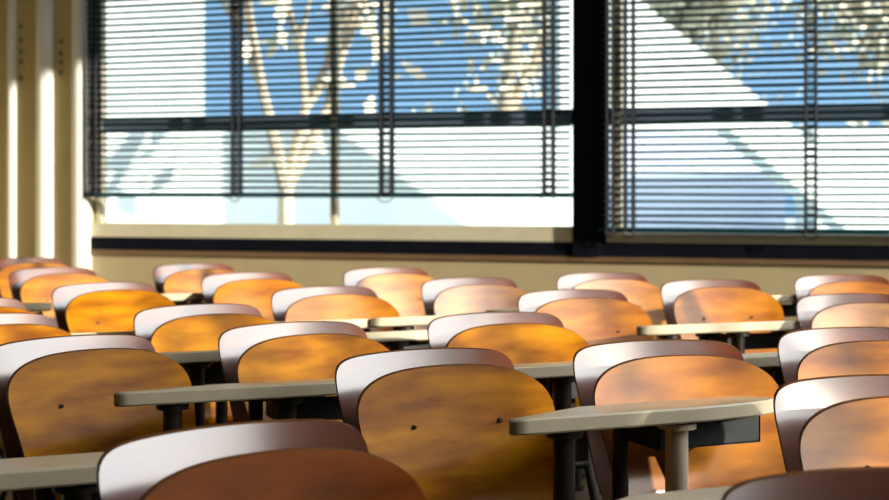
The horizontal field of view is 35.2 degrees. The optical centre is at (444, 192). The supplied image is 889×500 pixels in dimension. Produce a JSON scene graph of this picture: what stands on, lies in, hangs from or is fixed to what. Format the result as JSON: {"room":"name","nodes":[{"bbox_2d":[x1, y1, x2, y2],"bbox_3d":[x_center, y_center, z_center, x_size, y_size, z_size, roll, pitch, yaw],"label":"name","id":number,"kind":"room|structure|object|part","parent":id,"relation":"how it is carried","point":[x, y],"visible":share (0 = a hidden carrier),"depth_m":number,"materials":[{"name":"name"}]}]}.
{"room":"classroom","nodes":[
{"label":"classroom","id":0,"kind":"room"},
{"bbox_2d":[0,0,71,266],"bbox_3d":[-3.370,-0.985,10.337,1.494,4.290,0.050,0,0,18],"label":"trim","id":1,"kind":"structure","parent":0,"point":[26,9],"depth_m":10.19,"materials":[{"name":"beige paint"}]},
{"bbox_2d":[0,450,602,499],"bbox_3d":[-1.796,1.210,3.228,9.300,0.100,13.000,0,0,18],"label":"floor","id":2,"kind":"structure","parent":0,"point":[581,495],"depth_m":5.40,"materials":[{"name":"plastic"}]},
{"bbox_2d":[0,297,33,499],"bbox_3d":[-1.544,0.755,4.648,0.519,0.795,0.476,0,0,45],"label":"chair","id":3,"kind":"object","parent":2,"relation":"on","point":[7,305],"visible":0.06,"depth_m":4.85,"materials":[{"name":"brown wood"}]},
{"bbox_3d":[-1.529,0.825,4.863,0.046,0.656,0.242,0,0,-37],"label":"leg","id":4,"kind":"part","parent":3,"relation":"part of","materials":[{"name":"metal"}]},
{"bbox_3d":[-1.604,0.559,4.708,0.153,0.402,0.450,0,0,45],"label":"backrest","id":5,"kind":"part","parent":3,"relation":"part of","materials":[{"name":"brown wood"}]},
{"bbox_3d":[-1.505,0.550,4.610,0.160,0.340,0.476,0,0,45],"label":"seat","id":6,"kind":"part","parent":3,"relation":"part of","materials":[{"name":"brown wood"}]},
{"bbox_2d":[0,302,51,458],"bbox_3d":[-1.947,0.800,5.667,0.700,0.720,0.276,0,0,-23],"label":"writing desk","id":7,"kind":"object","parent":2,"relation":"on","point":[37,308],"visible":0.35,"depth_m":5.73,"materials":[{"name":"metal"}]},
{"bbox_2d":[0,257,67,297],"bbox_3d":[-2.235,0.755,7.643,0.476,0.795,0.519,0,0,-43],"label":"chair","id":8,"kind":"object","parent":2,"relation":"on","point":[7,265],"visible":0.11,"depth_m":7.65,"materials":[{"name":"brown wood"}]},
{"bbox_2d":[0,313,71,455],"bbox_3d":[-1.270,0.755,4.023,0.476,0.795,0.519,0,0,-44],"label":"chair","id":9,"kind":"object","parent":2,"relation":"on","point":[13,326],"visible":0.12,"depth_m":4.11,"materials":[{"name":"brown wood"}]},
{"bbox_2d":[0,452,103,499],"bbox_3d":[-0.684,0.800,2.366,0.700,0.720,0.276,0,0,-23],"label":"writing desk","id":10,"kind":"object","parent":2,"relation":"on","point":[70,476],"visible":0.42,"depth_m":2.27,"materials":[{"name":"plastic"}]},
{"bbox_3d":[-0.703,0.828,2.463,0.061,0.663,0.061,0,0,-23],"label":"leg","id":11,"kind":"part","parent":10,"relation":"part of","materials":[{"name":"metal"}]},
{"bbox_3d":[-0.605,0.819,2.309,0.082,0.682,0.082,0,0,-23],"label":"leg","id":12,"kind":"part","parent":10,"relation":"part of","materials":[{"name":"metal"}]},
{"bbox_2d":[61,492,98,499],"bbox_3d":[-0.538,0.520,2.484,0.260,0.057,0.130,0,0,-23],"label":"tray","id":13,"kind":"object","parent":10,"relation":"on","point":[95,496],"depth_m":2.39,"materials":[{"name":"metal"}]},
{"bbox_2d":[9,267,107,327],"bbox_3d":[-1.796,0.755,6.607,0.476,0.795,0.519,0,0,-42],"label":"chair","id":14,"kind":"object","parent":2,"relation":"on","point":[33,285],"visible":0.27,"depth_m":6.57,"materials":[{"name":"brown wood"}]},
{"bbox_3d":[-1.852,0.559,6.670,0.450,0.402,0.153,0,0,-42],"label":"backrest","id":15,"kind":"part","parent":14,"relation":"part of","materials":[{"name":"brown wood"}]},
{"bbox_2d":[12,331,134,499],"bbox_3d":[-1.165,0.800,4.541,0.700,0.720,0.276,0,0,-23],"label":"writing desk","id":16,"kind":"object","parent":2,"relation":"on","point":[14,495],"visible":0.03,"depth_m":4.42,"materials":[{"name":"metal"}]},
{"bbox_3d":[-1.330,0.819,4.381,0.075,0.682,0.075,0,0,-23],"label":"leg","id":17,"kind":"part","parent":16,"relation":"part of","materials":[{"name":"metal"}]},
{"bbox_2d":[0,334,195,499],"bbox_3d":[-0.848,0.755,3.386,0.476,0.795,0.519,0,0,-41],"label":"chair","id":18,"kind":"object","parent":2,"relation":"on","point":[57,393],"visible":0.59,"depth_m":3.35,"materials":[{"name":"brown wood"}]},
{"bbox_2d":[52,282,174,332],"bbox_3d":[-1.279,0.755,5.484,0.476,0.795,0.519,0,0,-40],"label":"chair","id":19,"kind":"object","parent":2,"relation":"on","point":[96,306],"visible":0.34,"depth_m":5.46,"materials":[{"name":"brown wood"}]},
{"bbox_2d":[162,293,204,304],"bbox_3d":[-1.252,0.800,6.244,0.700,0.720,0.276,0,0,-23],"label":"writing desk","id":20,"kind":"object","parent":2,"relation":"on","point":[177,298],"visible":0.17,"depth_m":6.15,"materials":[{"name":"metal"}]},
{"bbox_3d":[-1.174,0.819,6.188,0.082,0.682,0.082,0,0,-23],"label":"leg","id":21,"kind":"part","parent":20,"relation":"part of","materials":[{"name":"metal"}]},
{"bbox_2d":[159,350,227,426],"bbox_3d":[-0.777,0.800,3.997,0.700,0.720,0.276,0,0,-23],"label":"writing desk","id":22,"kind":"object","parent":2,"relation":"on","point":[204,367],"visible":0.2,"depth_m":3.92,"materials":[{"name":"metal"}]},
{"bbox_3d":[-0.699,0.819,3.940,0.082,0.682,0.082,0,0,-23],"label":"leg","id":23,"kind":"part","parent":22,"relation":"part of","materials":[{"name":"metal"}]},
{"bbox_2d":[183,363,224,383],"bbox_3d":[-0.632,0.520,4.115,0.260,0.057,0.130,0,0,-23],"label":"tray","id":24,"kind":"object","parent":22,"relation":"on","point":[214,374],"depth_m":4.03,"materials":[{"name":"metal"}]},
{"bbox_3d":[-0.662,0.829,4.162,0.061,0.662,0.061,0,0,-23],"label":"leg","id":25,"kind":"part","parent":22,"relation":"part of","materials":[{"name":"metal"}]},
{"bbox_2d":[153,263,235,302],"bbox_3d":[-1.199,0.755,6.977,0.476,0.795,0.519,0,0,-36],"label":"chair","id":26,"kind":"object","parent":2,"relation":"on","point":[174,278],"visible":0.23,"depth_m":6.95,"materials":[{"name":"brown wood"}]},
{"bbox_2d":[133,303,273,425],"bbox_3d":[-0.718,0.755,4.378,0.476,0.795,0.519,0,0,-36],"label":"chair","id":27,"kind":"object","parent":2,"relation":"on","point":[186,327],"visible":0.3,"depth_m":4.36,"materials":[{"name":"brown wood"}]},
{"bbox_3d":[-0.768,0.559,4.447,0.450,0.402,0.153,0,0,-36],"label":"backrest","id":28,"kind":"part","parent":27,"relation":"part of","materials":[{"name":"brown wood"}]},
{"bbox_2d":[114,378,341,431],"bbox_3d":[-0.446,0.800,3.334,0.700,0.720,0.276,0,0,-21],"label":"writing desk","id":29,"kind":"object","parent":2,"relation":"on","point":[294,399],"visible":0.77,"depth_m":3.22,"materials":[{"name":"metal"}]},
{"bbox_3d":[-0.618,0.819,3.180,0.075,0.682,0.075,0,0,-21],"label":"leg","id":30,"kind":"part","parent":29,"relation":"part of","materials":[{"name":"metal"}]},
{"bbox_3d":[-0.463,0.828,3.432,0.061,0.663,0.061,0,0,-21],"label":"leg","id":31,"kind":"part","parent":29,"relation":"part of","materials":[{"name":"metal"}]},
{"bbox_3d":[-0.370,0.819,3.275,0.082,0.682,0.082,0,0,-21],"label":"leg","id":32,"kind":"part","parent":29,"relation":"part of","materials":[{"name":"metal"}]},
{"bbox_2d":[266,396,341,419],"bbox_3d":[-0.297,0.520,3.447,0.260,0.057,0.130,0,0,-21],"label":"tray","id":33,"kind":"object","parent":29,"relation":"on","point":[316,407],"depth_m":3.38,"materials":[{"name":"metal"}]},
{"bbox_2d":[201,272,301,321],"bbox_3d":[-0.820,0.755,6.175,0.476,0.795,0.519,0,0,-34],"label":"chair","id":34,"kind":"object","parent":2,"relation":"on","point":[255,289],"visible":0.32,"depth_m":6.16,"materials":[{"name":"brown wood"}]},
{"bbox_3d":[-0.867,0.559,6.245,0.450,0.402,0.153,0,0,-34],"label":"backrest","id":35,"kind":"part","parent":34,"relation":"part of","materials":[{"name":"brown wood"}]},
{"bbox_2d":[96,419,425,499],"bbox_3d":[-0.251,0.755,2.039,0.476,0.795,0.519,0,0,-35],"label":"chair","id":36,"kind":"object","parent":2,"relation":"on","point":[282,459],"visible":1,"depth_m":2.08,"materials":[{"name":"brown wood"}]},
{"bbox_3d":[-0.220,0.550,1.995,0.476,0.340,0.160,0,0,-35],"label":"seat","id":37,"kind":"part","parent":36,"relation":"part of","materials":[{"name":"brown wood"}]},
{"bbox_2d":[218,321,389,421],"bbox_3d":[-0.354,0.755,3.750,0.476,0.795,0.519,0,0,-32],"label":"chair","id":38,"kind":"object","parent":2,"relation":"on","point":[294,350],"visible":0.31,"depth_m":3.74,"materials":[{"name":"brown wood"}]},
{"bbox_2d":[274,319,377,331],"bbox_3d":[-0.555,0.800,4.930,0.700,0.720,0.276,0,0,-23],"label":"writing desk","id":39,"kind":"object","parent":2,"relation":"on","point":[363,323],"visible":0.12,"depth_m":4.94,"materials":[{"name":"laminate"}]},
{"bbox_2d":[271,286,399,331],"bbox_3d":[-0.397,0.755,5.232,0.476,0.795,0.519,0,0,-31],"label":"chair","id":40,"kind":"object","parent":2,"relation":"on","point":[314,303],"visible":0.25,"depth_m":5.25,"materials":[{"name":"brown wood"}]},
{"bbox_3d":[-0.441,0.559,5.305,0.450,0.402,0.153,0,0,-31],"label":"backrest","id":41,"kind":"part","parent":40,"relation":"part of","materials":[{"name":"brown wood"}]},
{"bbox_2d":[343,267,433,341],"bbox_3d":[-0.226,0.755,6.588,0.476,0.795,0.519,0,0,-29],"label":"chair","id":42,"kind":"object","parent":2,"relation":"on","point":[400,287],"visible":0.3,"depth_m":6.58,"materials":[{"name":"brown wood"}]},
{"bbox_3d":[-0.266,0.559,6.662,0.450,0.402,0.153,0,0,-29],"label":"backrest","id":43,"kind":"part","parent":42,"relation":"part of","materials":[{"name":"brown wood"}]},
{"bbox_2d":[365,330,429,350],"bbox_3d":[-0.233,0.800,4.571,0.700,0.720,0.276,0,0,-23],"label":"writing desk","id":44,"kind":"object","parent":2,"relation":"on","point":[392,340],"visible":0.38,"depth_m":4.48,"materials":[{"name":"laminate"}]},
{"bbox_3d":[-0.155,0.819,4.515,0.082,0.682,0.082,0,0,-23],"label":"leg","id":45,"kind":"part","parent":44,"relation":"part of","materials":[{"name":"metal"}]},
{"bbox_2d":[378,342,429,349],"bbox_3d":[-0.088,0.520,4.690,0.260,0.057,0.130,0,0,-23],"label":"tray","id":46,"kind":"object","parent":44,"relation":"on","point":[412,345],"depth_m":4.62,"materials":[{"name":"metal"}]},
{"bbox_2d":[371,315,446,330],"bbox_3d":[0.018,0.800,5.192,0.700,0.720,0.276,0,0,-23],"label":"writing desk","id":47,"kind":"object","parent":2,"relation":"on","point":[398,323],"visible":0.18,"depth_m":4.98,"materials":[{"name":"metal"}]},
{"bbox_3d":[-0.147,0.819,5.031,0.075,0.682,0.075,0,0,-23],"label":"leg","id":48,"kind":"part","parent":47,"relation":"part of","materials":[{"name":"metal"}]},
{"bbox_2d":[335,347,554,499],"bbox_3d":[0.009,0.755,3.076,0.476,0.795,0.519,0,0,-27],"label":"chair","id":49,"kind":"object","parent":2,"relation":"on","point":[442,416],"visible":0.86,"depth_m":3.05,"materials":[{"name":"brown wood"}]},
{"bbox_3d":[-0.029,0.559,3.151,0.450,0.402,0.153,0,0,-27],"label":"backrest","id":50,"kind":"part","parent":49,"relation":"part of","materials":[{"name":"brown wood"}]},
{"bbox_2d":[421,277,526,315],"bbox_3d":[0.153,0.755,5.793,0.476,0.795,0.519,0,0,-25],"label":"chair","id":51,"kind":"object","parent":2,"relation":"on","point":[461,295],"visible":0.23,"depth_m":5.80,"materials":[{"name":"brown wood"}]},
{"bbox_2d":[427,312,597,499],"bbox_3d":[0.200,0.755,4.062,0.476,0.795,0.519,0,0,-24],"label":"chair","id":52,"kind":"object","parent":2,"relation":"on","point":[524,337],"visible":0.26,"depth_m":4.08,"materials":[{"name":"brown wood"}]},
{"bbox_3d":[0.165,0.559,4.139,0.450,0.402,0.153,0,0,-24],"label":"backrest","id":53,"kind":"part","parent":52,"relation":"part of","materials":[{"name":"brown wood"}]},
{"bbox_3d":[0.222,0.550,4.013,0.476,0.340,0.160,0,0,-24],"label":"seat","id":54,"kind":"part","parent":52,"relation":"part of","materials":[{"name":"brown wood"}]},
{"bbox_3d":[0.394,0.957,4.037,0.034,0.385,0.318,0,0,-31],"label":"leg","id":55,"kind":"part","parent":52,"relation":"part of","materials":[{"name":"metal"}]},
{"bbox_2d":[485,309,585,491],"bbox_3d":[0.434,0.800,5.529,0.700,0.720,0.276,0,0,-23],"label":"writing desk","id":56,"kind":"object","parent":2,"relation":"on","point":[579,474],"visible":0.06,"depth_m":5.45,"materials":[{"name":"metal"}]},
{"bbox_3d":[0.512,0.819,5.472,0.082,0.682,0.082,0,0,-23],"label":"leg","id":57,"kind":"part","parent":56,"relation":"part of","materials":[{"name":"metal"}]},
{"bbox_2d":[513,361,577,410],"bbox_3d":[0.229,0.800,3.705,0.700,0.720,0.276,0,0,-23],"label":"writing desk","id":58,"kind":"object","parent":2,"relation":"on","point":[557,378],"visible":0.25,"depth_m":3.62,"materials":[{"name":"metal"}]},
{"bbox_2d":[535,378,577,399],"bbox_3d":[0.374,0.520,3.823,0.260,0.057,0.130,0,0,-23],"label":"tray","id":59,"kind":"object","parent":58,"relation":"on","point":[547,385],"depth_m":3.74,"materials":[{"name":"metal"}]},
{"bbox_3d":[0.307,0.819,3.648,0.082,0.682,0.082,0,0,-23],"label":"leg","id":60,"kind":"part","parent":58,"relation":"part of","materials":[{"name":"metal"}]},
{"bbox_2d":[518,289,653,493],"bbox_3d":[0.514,0.755,5.055,0.476,0.795,0.519,0,0,-21],"label":"chair","id":61,"kind":"object","parent":2,"relation":"on","point":[598,316],"visible":0.29,"depth_m":5.07,"materials":[{"name":"brown wood"}]},
{"bbox_3d":[0.484,0.559,5.134,0.450,0.402,0.153,0,0,-21],"label":"backrest","id":62,"kind":"part","parent":61,"relation":"part of","materials":[{"name":"brown wood"}]},
{"bbox_3d":[0.533,0.550,5.005,0.476,0.340,0.160,0,0,-21],"label":"seat","id":63,"kind":"part","parent":61,"relation":"part of","materials":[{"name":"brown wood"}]},
{"bbox_2d":[557,272,666,338],"bbox_3d":[0.744,0.755,6.158,0.476,0.795,0.519,0,0,-20],"label":"chair","id":64,"kind":"object","parent":2,"relation":"on","point":[635,287],"visible":0.17,"depth_m":6.18,"materials":[{"name":"brown wood"}]},
{"bbox_3d":[0.715,0.559,6.238,0.450,0.402,0.153,0,0,-20],"label":"backrest","id":65,"kind":"part","parent":64,"relation":"part of","materials":[{"name":"brown wood"}]},
{"bbox_2d":[509,396,773,499],"bbox_3d":[0.406,0.800,2.977,0.700,0.720,0.276,0,0,-23],"label":"writing desk","id":66,"kind":"object","parent":2,"relation":"on","point":[674,427],"visible":0.99,"depth_m":2.90,"materials":[{"name":"metal"}]},
{"bbox_3d":[0.240,0.819,2.817,0.075,0.682,0.075,0,0,-23],"label":"leg","id":67,"kind":"part","parent":66,"relation":"part of","materials":[{"name":"metal"}]},
{"bbox_3d":[0.386,0.828,3.075,0.061,0.663,0.061,0,0,-23],"label":"leg","id":68,"kind":"part","parent":66,"relation":"part of","materials":[{"name":"metal"}]},
{"bbox_3d":[0.484,0.819,2.921,0.082,0.682,0.082,0,0,-23],"label":"leg","id":69,"kind":"part","parent":66,"relation":"part of","materials":[{"name":"metal"}]},
{"bbox_2d":[629,416,759,449],"bbox_3d":[0.551,0.520,3.096,0.260,0.057,0.130,0,0,-23],"label":"tray","id":70,"kind":"object","parent":66,"relation":"on","point":[741,430],"depth_m":3.05,"materials":[{"name":"metal"}]},
{"bbox_2d":[619,486,731,499],"bbox_3d":[0.399,0.800,2.076,0.700,0.720,0.276,0,0,-22],"label":"writing desk","id":71,"kind":"object","parent":2,"relation":"on","point":[715,493],"visible":0.26,"depth_m":2.14,"materials":[{"name":"plastic"}]},
{"bbox_2d":[573,339,785,499],"bbox_3d":[0.549,0.755,3.262,0.476,0.795,0.519,0,0,-18],"label":"chair","id":72,"kind":"object","parent":2,"relation":"on","point":[633,371],"visible":0.58,"depth_m":3.24,"materials":[{"name":"brown wood"}]},
{"bbox_2d":[636,321,799,353],"bbox_3d":[0.934,0.800,4.876,0.700,0.720,0.276,0,0,-19],"label":"writing desk","id":73,"kind":"object","parent":2,"relation":"on","point":[738,335],"visible":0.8,"depth_m":4.79,"materials":[{"name":"laminate"}]},
{"bbox_3d":[0.758,0.819,4.728,0.075,0.682,0.075,0,0,-19],"label":"leg","id":74,"kind":"part","parent":73,"relation":"part of","materials":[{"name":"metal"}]},
{"bbox_3d":[0.922,0.828,4.974,0.061,0.663,0.061,0,0,-19],"label":"leg","id":75,"kind":"part","parent":73,"relation":"part of","materials":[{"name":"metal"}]},
{"bbox_3d":[1.009,0.819,4.814,0.082,0.682,0.082,0,0,-19],"label":"leg","id":76,"kind":"part","parent":73,"relation":"part of","materials":[{"name":"metal"}]},
{"bbox_2d":[709,330,789,349],"bbox_3d":[1.088,0.520,4.984,0.260,0.057,0.130,0,0,-19],"label":"tray","id":77,"kind":"object","parent":73,"relation":"on","point":[769,340],"depth_m":4.93,"materials":[{"name":"metal"}]},
{"bbox_2d":[661,279,784,353],"bbox_3d":[1.124,0.755,5.648,0.476,0.795,0.519,0,0,-15],"label":"chair","id":78,"kind":"object","parent":2,"relation":"on","point":[699,301],"visible":0.33,"depth_m":5.65,"materials":[{"name":"brown wood"}]},
{"bbox_3d":[1.102,0.559,5.729,0.450,0.402,0.153,0,0,-15],"label":"backrest","id":79,"kind":"part","parent":78,"relation":"part of","materials":[{"name":"brown wood"}]},
{"bbox_2d":[742,352,783,386],"bbox_3d":[0.855,0.800,3.930,0.700,0.720,0.276,0,0,-23],"label":"writing desk","id":80,"kind":"object","parent":2,"relation":"on","point":[768,362],"visible":0.12,"depth_m":3.80,"materials":[{"name":"laminate"}]},
{"bbox_2d":[761,367,772,377],"bbox_3d":[1.000,0.520,4.049,0.260,0.057,0.130,0,0,-23],"label":"tray","id":81,"kind":"object","parent":80,"relation":"on","point":[770,373],"depth_m":3.94,"materials":[{"name":"metal"}]},
{"bbox_3d":[0.933,0.819,3.874,0.082,0.682,0.082,0,0,-23],"label":"leg","id":82,"kind":"part","parent":80,"relation":"part of","materials":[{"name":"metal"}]},
{"bbox_2d":[771,295,796,316],"bbox_3d":[1.341,0.800,6.130,0.700,0.720,0.276,0,0,-23],"label":"writing desk","id":83,"kind":"object","parent":2,"relation":"on","point":[789,310],"visible":0.07,"depth_m":6.18,"materials":[{"name":"metal"}]},
{"bbox_2d":[781,303,796,316],"bbox_3d":[1.486,0.520,6.249,0.260,0.057,0.130,0,0,-23],"label":"tray","id":84,"kind":"object","parent":83,"relation":"on","point":[789,310],"depth_m":6.19,"materials":[{"name":"metal"}]},
{"bbox_2d":[721,466,888,499],"bbox_3d":[0.578,0.755,1.670,0.476,0.795,0.519,0,0,-7],"label":"chair","id":85,"kind":"object","parent":2,"relation":"on","point":[850,483],"visible":1,"depth_m":1.80,"materials":[{"name":"brown wood"}]},
{"bbox_2d":[773,374,888,472],"bbox_3d":[0.867,0.755,2.605,0.476,0.795,0.519,0,0,-9],"label":"chair","id":86,"kind":"object","parent":2,"relation":"on","point":[841,421],"visible":0.77,"depth_m":2.60,"materials":[{"name":"brown wood"}]},
{"bbox_3d":[0.876,0.550,2.552,0.476,0.340,0.160,0,0,-9],"label":"seat","id":87,"kind":"part","parent":86,"relation":"part of","materials":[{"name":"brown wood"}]},
{"bbox_2d":[777,327,888,383],"bbox_3d":[1.108,0.755,3.585,0.476,0.795,0.519,0,0,-10],"label":"chair","id":88,"kind":"object","parent":2,"relation":"on","point":[829,351],"visible":0.32,"depth_m":3.59,"materials":[{"name":"brown wood"}]},
{"bbox_3d":[1.118,0.550,3.531,0.475,0.340,0.160,0,0,-10],"label":"seat","id":89,"kind":"part","parent":88,"relation":"part of","materials":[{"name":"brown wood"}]},
{"bbox_2d":[794,274,888,300],"bbox_3d":[1.757,0.755,5.998,0.476,0.795,0.519,0,0,-10],"label":"chair","id":90,"kind":"object","parent":2,"relation":"on","point":[831,283],"visible":0.13,"depth_m":6.05,"materials":[{"name":"brown wood"}]},
{"bbox_3d":[1.766,0.550,5.945,0.476,0.340,0.160,0,0,-10],"label":"seat","id":91,"kind":"part","parent":90,"relation":"part of","materials":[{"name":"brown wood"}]},
{"bbox_2d":[796,293,888,329],"bbox_3d":[1.473,0.755,4.841,0.476,0.795,0.519,0,0,-10],"label":"chair","id":92,"kind":"object","parent":2,"relation":"on","point":[837,309],"visible":0.27,"depth_m":4.85,"materials":[{"name":"brown wood"}]},
{"bbox_3d":[1.482,0.550,4.788,0.476,0.340,0.160,0,0,-10],"label":"seat","id":93,"kind":"part","parent":92,"relation":"part of","materials":[{"name":"brown wood"}]},
{"bbox_2d":[91,197,888,331],"bbox_3d":[0.175,-0.990,9.295,8.900,4.300,0.161,0,0,18],"label":"wall","id":94,"kind":"structure","parent":0,"point":[529,276],"depth_m":9.18,"materials":[{"name":"paint"}]},
{"bbox_2d":[7,0,16,257],"bbox_3d":[-3.160,-0.985,10.248,0.077,4.290,0.089,0,0,18],"label":"trim","id":95,"kind":"structure","parent":94,"relation":"attached to","point":[11,4],"depth_m":10.21,"materials":[{"name":"white paint"}]},
{"bbox_2d":[18,21,23,82],"bbox_3d":[-3.092,-1.027,10.218,0.054,0.453,0.004,0,0,18],"label":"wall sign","id":96,"kind":"object","parent":94,"relation":"attached to","point":[20,23],"visible":1,"depth_m":10.22,"materials":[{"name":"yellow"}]},
{"bbox_2d":[36,0,53,257],"bbox_3d":[-2.897,-0.985,10.148,0.135,4.290,0.118,0,0,18],"label":"trim","id":97,"kind":"structure","parent":94,"relation":"attached to","point":[44,8],"depth_m":10.10,"materials":[{"name":"white paint"}]},
{"bbox_2d":[58,36,63,76],"bbox_3d":[-2.771,-0.984,10.114,0.054,0.297,0.004,0,0,18],"label":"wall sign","id":98,"kind":"object","parent":94,"relation":"attached to","point":[60,38],"visible":1,"depth_m":10.11,"materials":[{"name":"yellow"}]},
{"bbox_2d":[72,0,90,268],"bbox_3d":[-2.620,-0.985,10.062,0.120,4.290,0.110,0,0,18],"label":"trim","id":99,"kind":"structure","parent":94,"relation":"attached to","point":[81,207],"depth_m":10.01,"materials":[{"name":"white paint"}]},
{"bbox_2d":[90,0,571,255],"bbox_3d":[-0.844,-0.593,9.590,3.548,1.995,0.151,0,0,18],"label":"window","id":100,"kind":"structure","parent":94,"relation":"in","point":[334,237],"depth_m":9.54,"materials":[{"name":"black metal"}]},
{"bbox_2d":[84,0,571,202],"bbox_3d":[-0.879,-0.801,9.475,3.557,1.728,0.069,0,0,18],"label":"blind","id":101,"kind":"object","parent":100,"relation":"attached to","point":[93,7],"visible":1,"depth_m":9.45,"materials":[{"name":"black"}]},
{"bbox_3d":[-2.506,-0.778,10.004,0.082,1.683,0.068,0,0,18],"label":"ladder cord","id":102,"kind":"part","parent":101,"relation":"part of","materials":[{"name":"black fabric"}]},
{"bbox_3d":[-1.433,-0.778,9.655,0.075,1.683,0.068,0,0,18],"label":"ladder cord","id":103,"kind":"part","parent":101,"relation":"part of","materials":[{"name":"fabric"}]},
{"bbox_3d":[-0.879,0.013,9.475,3.557,0.034,0.040,0,0,18],"label":"rail","id":104,"kind":"part","parent":101,"relation":"part of","materials":[{"name":"black metal"}]},
{"bbox_3d":[-0.385,-0.778,9.315,0.110,1.683,0.068,0,0,18],"label":"ladder cord","id":105,"kind":"part","parent":101,"relation":"part of","materials":[{"name":"fabric"}]},
{"bbox_3d":[0.668,-0.778,8.972,0.089,1.683,0.068,0,0,18],"label":"ladder cord","id":106,"kind":"part","parent":101,"relation":"part of","materials":[{"name":"fabric"}]},
{"bbox_3d":[-0.844,0.265,9.590,3.548,0.100,0.110,0,0,18],"label":"sill","id":107,"kind":"part","parent":100,"relation":"part of","materials":[{"name":"beige paint"}]},
{"bbox_3d":[-0.833,-0.492,9.626,3.548,0.105,0.075,0,0,18],"label":"rail","id":108,"kind":"part","parent":100,"relation":"part of","materials":[{"name":"black metal"}]},
{"bbox_2d":[90,250,888,265],"bbox_3d":[0.911,0.424,8.963,7.275,0.032,0.018,0,0,18],"label":"trim","id":109,"kind":"structure","parent":94,"relation":"attached to","point":[116,252],"depth_m":9.12,"materials":[{"name":"brown wood"}]},
{"bbox_2d":[572,0,605,256],"bbox_3d":[0.948,-0.593,9.018,0.215,1.995,0.170,0,0,18],"label":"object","id":110,"kind":"structure","parent":94,"relation":"attached to","point":[586,21],"depth_m":8.94,"materials":[{"name":"black metal"}]},
{"bbox_2d":[600,0,888,260],"bbox_3d":[2.704,-0.593,8.437,3.560,1.995,0.151,0,0,18],"label":"window","id":111,"kind":"structure","parent":94,"relation":"in","point":[673,245],"depth_m":8.68,"materials":[{"name":"black metal"}]},
{"bbox_2d":[598,0,888,239],"bbox_3d":[2.649,-0.691,8.329,3.517,1.948,0.069,0,0,18],"label":"blind","id":112,"kind":"object","parent":111,"relation":"attached to","point":[607,229],"visible":1,"depth_m":8.59,"materials":[{"name":"black"}]},
{"bbox_3d":[1.047,-0.668,8.849,0.055,1.903,0.068,0,0,18],"label":"ladder cord","id":113,"kind":"part","parent":112,"relation":"part of","materials":[{"name":"fabric"}]},
{"bbox_3d":[1.163,-0.668,8.811,0.075,1.903,0.068,0,0,18],"label":"ladder cord","id":114,"kind":"part","parent":112,"relation":"part of","materials":[{"name":"fabric"}]},
{"bbox_3d":[2.649,0.233,8.329,3.517,0.034,0.040,0,0,18],"label":"rail","id":115,"kind":"part","parent":112,"relation":"part of","materials":[{"name":"black metal"}]},
{"bbox_3d":[2.216,-0.668,8.469,0.089,1.903,0.068,0,0,18],"label":"ladder cord","id":116,"kind":"part","parent":112,"relation":"part of","materials":[{"name":"fabric"}]},
{"bbox_3d":[2.704,0.285,8.437,3.560,0.060,0.110,0,0,18],"label":"sill","id":117,"kind":"part","parent":111,"relation":"part of","materials":[{"name":"grey metal"}]},
{"bbox_3d":[2.715,-0.492,8.473,3.560,0.105,0.075,0,0,18],"label":"rail","id":118,"kind":"part","parent":111,"relation":"part of","materials":[{"name":"black metal"}]},
{"label":"outside","id":119,"kind":"structure","parent":0,"visible":0},
{"bbox_2d":[785,219,794,228],"bbox_3d":[0.000,1.510,0.000,160.000,0.100,160.000,0,0,0],"label":"ground","id":120,"kind":"structure","parent":119,"point":[786,220],"depth_m":69.29,"materials":[{"name":"white"}]},
{"bbox_2d":[107,0,203,117],"bbox_3d":[-6.297,-2.417,27.165,2.449,7.606,6.000,0,0,-17],"label":"building","id":121,"kind":"structure","parent":120,"relation":"on","point":[155,1],"depth_m":24.42,"materials":[{"name":"white paint"}]},
{"bbox_2d":[201,0,429,223],"bbox_3d":[-1.364,-0.994,15.695,2.400,4.908,3.040,0,0,30],"label":"tree","id":122,"kind":"object","parent":120,"relation":"on","point":[285,215],"visible":0.34,"depth_m":15.62,"materials":[{"name":"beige plant"}]},
{"bbox_2d":[107,127,571,225],"bbox_3d":[-1.549,0.257,18.723,7.417,2.506,0.400,0,0,-17],"label":"wall","id":123,"kind":"structure","parent":120,"relation":"on","point":[247,210],"depth_m":18.64,"materials":[{"name":"white paint"}]},
{"bbox_2d":[412,0,548,111],"bbox_3d":[1.512,-3.535,25.826,6.746,9.990,9.751,0,0,0],"label":"tree","id":124,"kind":"object","parent":120,"relation":"on","point":[452,1],"visible":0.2,"depth_m":25.71,"materials":[{"name":"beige plant"}]},
{"bbox_2d":[610,129,784,227],"bbox_3d":[3.443,0.225,21.369,3.094,2.712,1.500,0,0,-17],"label":"annex building","id":125,"kind":"structure","parent":120,"relation":"on","point":[662,140],"depth_m":20.68,"materials":[{"name":"white paint"}]},
{"bbox_2d":[549,0,888,228],"bbox_3d":[3.850,-0.466,16.394,5.506,4.635,0.350,0,0,-17],"label":"building","id":126,"kind":"structure","parent":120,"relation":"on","point":[702,75],"depth_m":16.01,"materials":[{"name":"white paint"}]},
{"bbox_2d":[641,0,812,125],"bbox_3d":[5.667,-3.832,34.187,7.472,10.583,7.306,0,0,42],"label":"tree","id":127,"kind":"object","parent":120,"relation":"on","point":[685,4],"visible":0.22,"depth_m":33.07,"materials":[{"name":"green plant"}]},
{"bbox_2d":[760,0,888,125],"bbox_3d":[10.153,-3.421,29.577,8.523,9.762,6.213,0,0,20],"label":"tree","id":128,"kind":"object","parent":120,"relation":"on","point":[884,11],"visible":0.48,"depth_m":29.35,"materials":[{"name":"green plant"}]},
{"bbox_2d":[794,129,888,228],"bbox_3d":[6.298,0.384,19.242,3.148,2.577,0.500,0,0,-17],"label":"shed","id":129,"kind":"object","parent":120,"relation":"on","point":[820,131],"visible":0.02,"depth_m":18.77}
]}

